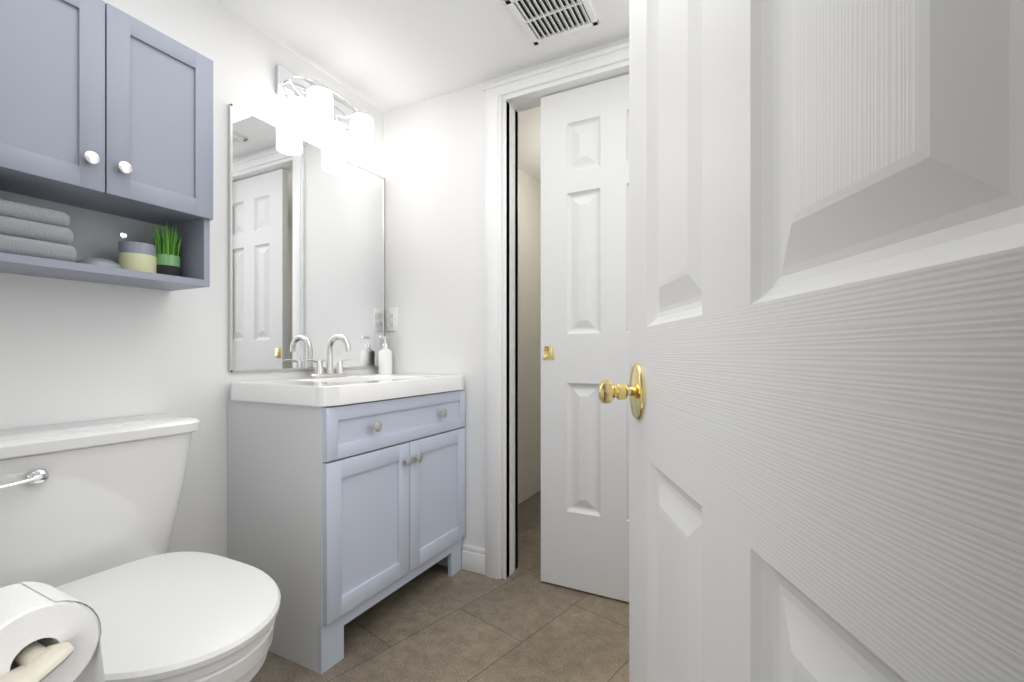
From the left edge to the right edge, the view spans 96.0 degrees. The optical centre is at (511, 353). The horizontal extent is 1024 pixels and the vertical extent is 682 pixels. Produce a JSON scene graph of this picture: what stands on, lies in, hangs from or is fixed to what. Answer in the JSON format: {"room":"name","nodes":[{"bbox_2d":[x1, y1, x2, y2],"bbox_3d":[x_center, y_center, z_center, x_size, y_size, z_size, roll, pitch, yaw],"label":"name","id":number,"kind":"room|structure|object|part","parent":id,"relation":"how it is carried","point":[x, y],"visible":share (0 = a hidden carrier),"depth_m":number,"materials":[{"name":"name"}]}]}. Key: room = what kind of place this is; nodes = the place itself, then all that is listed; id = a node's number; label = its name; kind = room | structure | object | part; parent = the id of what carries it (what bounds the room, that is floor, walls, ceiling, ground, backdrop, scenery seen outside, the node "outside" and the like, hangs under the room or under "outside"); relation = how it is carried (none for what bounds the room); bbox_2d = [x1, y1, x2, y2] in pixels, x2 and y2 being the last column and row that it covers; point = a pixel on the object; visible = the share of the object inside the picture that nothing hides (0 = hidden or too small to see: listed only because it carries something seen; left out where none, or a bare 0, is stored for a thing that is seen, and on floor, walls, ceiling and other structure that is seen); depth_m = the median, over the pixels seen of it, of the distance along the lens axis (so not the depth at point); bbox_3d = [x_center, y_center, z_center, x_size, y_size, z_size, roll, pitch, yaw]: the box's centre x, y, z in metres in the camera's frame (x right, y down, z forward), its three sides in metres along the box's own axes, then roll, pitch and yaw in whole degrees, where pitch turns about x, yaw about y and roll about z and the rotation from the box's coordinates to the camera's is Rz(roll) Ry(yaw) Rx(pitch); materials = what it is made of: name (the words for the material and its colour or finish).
{"room":"bathroom","nodes":[
{"label":"bathroom","id":0,"kind":"room"},
{"bbox_2d":[0,0,383,557],"bbox_3d":[-1.058,-0.112,1.554,0.120,2.137,4.750,0,0,27],"label":"wall","id":1,"kind":"structure","parent":0,"point":[74,351],"depth_m":1.45,"materials":[{"name":"white paint"}]},
{"bbox_2d":[0,0,212,290],"bbox_3d":[-1.061,-0.518,1.150,0.241,0.650,0.500,0,0,27],"label":"wall cabinet","id":2,"kind":"object","parent":1,"relation":"attached to","point":[106,128],"visible":1,"depth_m":1.13,"materials":[{"name":"grey"}]},
{"bbox_2d":[0,199,76,261],"bbox_3d":[-1.136,-0.271,1.037,0.160,0.118,0.193,0,0,27],"label":"folded towel","id":3,"kind":"object","parent":2,"relation":"in","point":[30,230],"visible":0.81,"depth_m":1.02,"materials":[{"name":"grey fabric"}]},
{"bbox_2d":[75,258,120,267],"bbox_3d":[-1.062,-0.227,1.183,0.092,0.031,0.092,0,0,27],"label":"dish","id":4,"kind":"object","parent":2,"relation":"in","point":[102,262],"visible":0.38,"depth_m":1.15,"materials":[{"name":"grey ceramic"}]},
{"bbox_2d":[118,241,156,272],"bbox_3d":[-1.026,-0.255,1.264,0.082,0.086,0.082,0,0,27],"label":"candle jar","id":5,"kind":"object","parent":2,"relation":"in","point":[138,256],"visible":0.71,"depth_m":1.23,"materials":[{"name":"beige ceramic"}]},
{"bbox_2d":[150,223,181,276],"bbox_3d":[-0.988,-0.294,1.316,0.080,0.165,0.077,0,0,27],"label":"grass plant","id":6,"kind":"object","parent":2,"relation":"in","point":[168,260],"visible":0.96,"depth_m":1.30,"materials":[{"name":"green plant"}]},
{"bbox_2d":[228,104,384,371],"bbox_3d":[-0.798,-0.395,1.916,0.014,0.920,0.754,0,0,27],"label":"mirror","id":7,"kind":"object","parent":1,"relation":"attached to","point":[306,249],"visible":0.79,"depth_m":1.82,"materials":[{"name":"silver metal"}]},
{"bbox_2d":[276,65,373,166],"bbox_3d":[-0.725,-0.965,1.913,0.148,0.274,0.454,0,0,27],"label":"sconce","id":8,"kind":"object","parent":1,"relation":"attached to","point":[322,106],"visible":1,"depth_m":1.82,"materials":[{"name":"white glass"}]},
{"bbox_3d":[-0.701,-0.925,1.902,0.095,0.195,0.317,0,0,27],"label":"lamp shade","id":9,"kind":"part","parent":8,"relation":"part of","materials":[{"name":"white glass"}]},
{"bbox_2d":[214,0,628,184],"bbox_3d":[-0.002,-1.220,1.017,2.550,0.080,4.750,0,0,27],"label":"ceiling","id":10,"kind":"structure","parent":0,"point":[383,56],"depth_m":1.75,"materials":[{"name":"white paint"}]},
{"bbox_2d":[504,0,598,44],"bbox_3d":[0.141,-1.172,1.578,0.250,0.017,0.250,0,0,27],"label":"ceiling vent","id":11,"kind":"object","parent":10,"relation":"in","point":[541,21],"visible":1,"depth_m":1.60,"materials":[{"name":"white plastic"}]},
{"bbox_2d":[253,490,628,681],"bbox_3d":[-0.002,0.987,1.017,2.550,0.060,4.750,0,0,27],"label":"floor","id":12,"kind":"structure","parent":0,"point":[523,622],"depth_m":1.57,"materials":[{"name":"tile"}]},
{"bbox_2d":[0,414,280,681],"bbox_3d":[-0.834,0.570,1.006,0.769,0.775,0.502,0,0,27],"label":"toilet","id":13,"kind":"object","parent":12,"relation":"on","point":[88,511],"visible":0.77,"depth_m":1.03,"materials":[{"name":"white ceramic"}]},
{"bbox_2d":[228,373,464,674],"bbox_3d":[-0.581,0.527,1.799,0.504,0.860,0.775,0,0,27],"label":"bathroom vanity","id":14,"kind":"object","parent":12,"relation":"on","point":[346,499],"visible":1,"depth_m":1.50,"materials":[{"name":"blue wood"}]},
{"bbox_2d":[303,334,352,377],"bbox_3d":[-0.706,0.009,1.861,0.141,0.176,0.240,0,0,27],"label":"faucet","id":15,"kind":"object","parent":14,"relation":"on","point":[329,372],"visible":1,"depth_m":1.87,"materials":[{"name":"silver metal"}]},
{"bbox_2d":[378,336,391,373],"bbox_3d":[-0.600,0.008,2.175,0.065,0.177,0.070,0,0,27],"label":"soap dispenser","id":16,"kind":"object","parent":14,"relation":"on","point":[385,360],"visible":1,"depth_m":2.15,"materials":[{"name":"white"}]},
{"bbox_2d":[384,37,628,578],"bbox_3d":[0.398,-0.112,1.801,2.250,2.137,0.110,0,0,27],"label":"wall","id":17,"kind":"structure","parent":0,"point":[434,162],"depth_m":2.07,"materials":[{"name":"white paint"}]},
{"bbox_2d":[386,307,396,330],"bbox_3d":[-0.585,-0.164,2.235,0.070,0.114,0.008,0,0,27],"label":"electrical outlet plate","id":18,"kind":"object","parent":17,"relation":"attached to","point":[391,319],"visible":1,"depth_m":2.23,"materials":[{"name":"white plastic"}]},
{"bbox_2d":[462,544,484,574],"bbox_3d":[-0.777,0.903,1.328,0.585,0.108,1.800,0,0,27],"label":"baseboard","id":19,"kind":"structure","parent":17,"relation":"attached to","point":[473,558],"depth_m":2.01,"materials":[{"name":"white paint"}]},
{"bbox_2d":[482,42,628,578],"bbox_3d":[0.268,-0.095,1.854,0.822,2.104,0.144,0,0,27],"label":"door frame","id":20,"kind":"structure","parent":17,"relation":"attached to","point":[498,94],"depth_m":1.95,"materials":[{"name":"white paint"}]},
{"bbox_2d":[541,74,628,601],"bbox_3d":[0.398,-0.059,1.797,0.610,2.015,0.042,0,0,27],"label":"pocket door","id":21,"kind":"structure","parent":17,"relation":"in","point":[584,327],"depth_m":1.84,"materials":[{"name":"white wood"}]},
{"bbox_2d":[518,167,540,503],"bbox_3d":[-0.066,-0.112,2.839,0.120,2.137,1.320,0,0,27],"label":"wall","id":22,"kind":"structure","parent":0,"point":[529,336],"depth_m":3.00,"materials":[{"name":"white paint"}]},
{"bbox_3d":[-0.390,-0.112,0.255,2.250,2.137,0.120,0,0,27],"label":"wall","id":23,"kind":"structure","parent":0,"visible":0},
{"bbox_2d":[0,581,104,681],"bbox_3d":[-0.586,0.364,0.520,0.172,0.159,0.172,0,0,27],"label":"toilet paper roll","id":24,"kind":"object","parent":23,"relation":"attached to","point":[48,633],"visible":1,"depth_m":0.53,"materials":[{"name":"white paper"}]},
{"bbox_2d":[598,0,1023,681],"bbox_3d":[0.215,-0.070,0.430,0.162,2.030,0.761,0,0,1],"label":"entry door","id":25,"kind":"structure","parent":23,"relation":"in","point":[824,390],"depth_m":0.29,"materials":[{"name":"white paint"}]}
]}

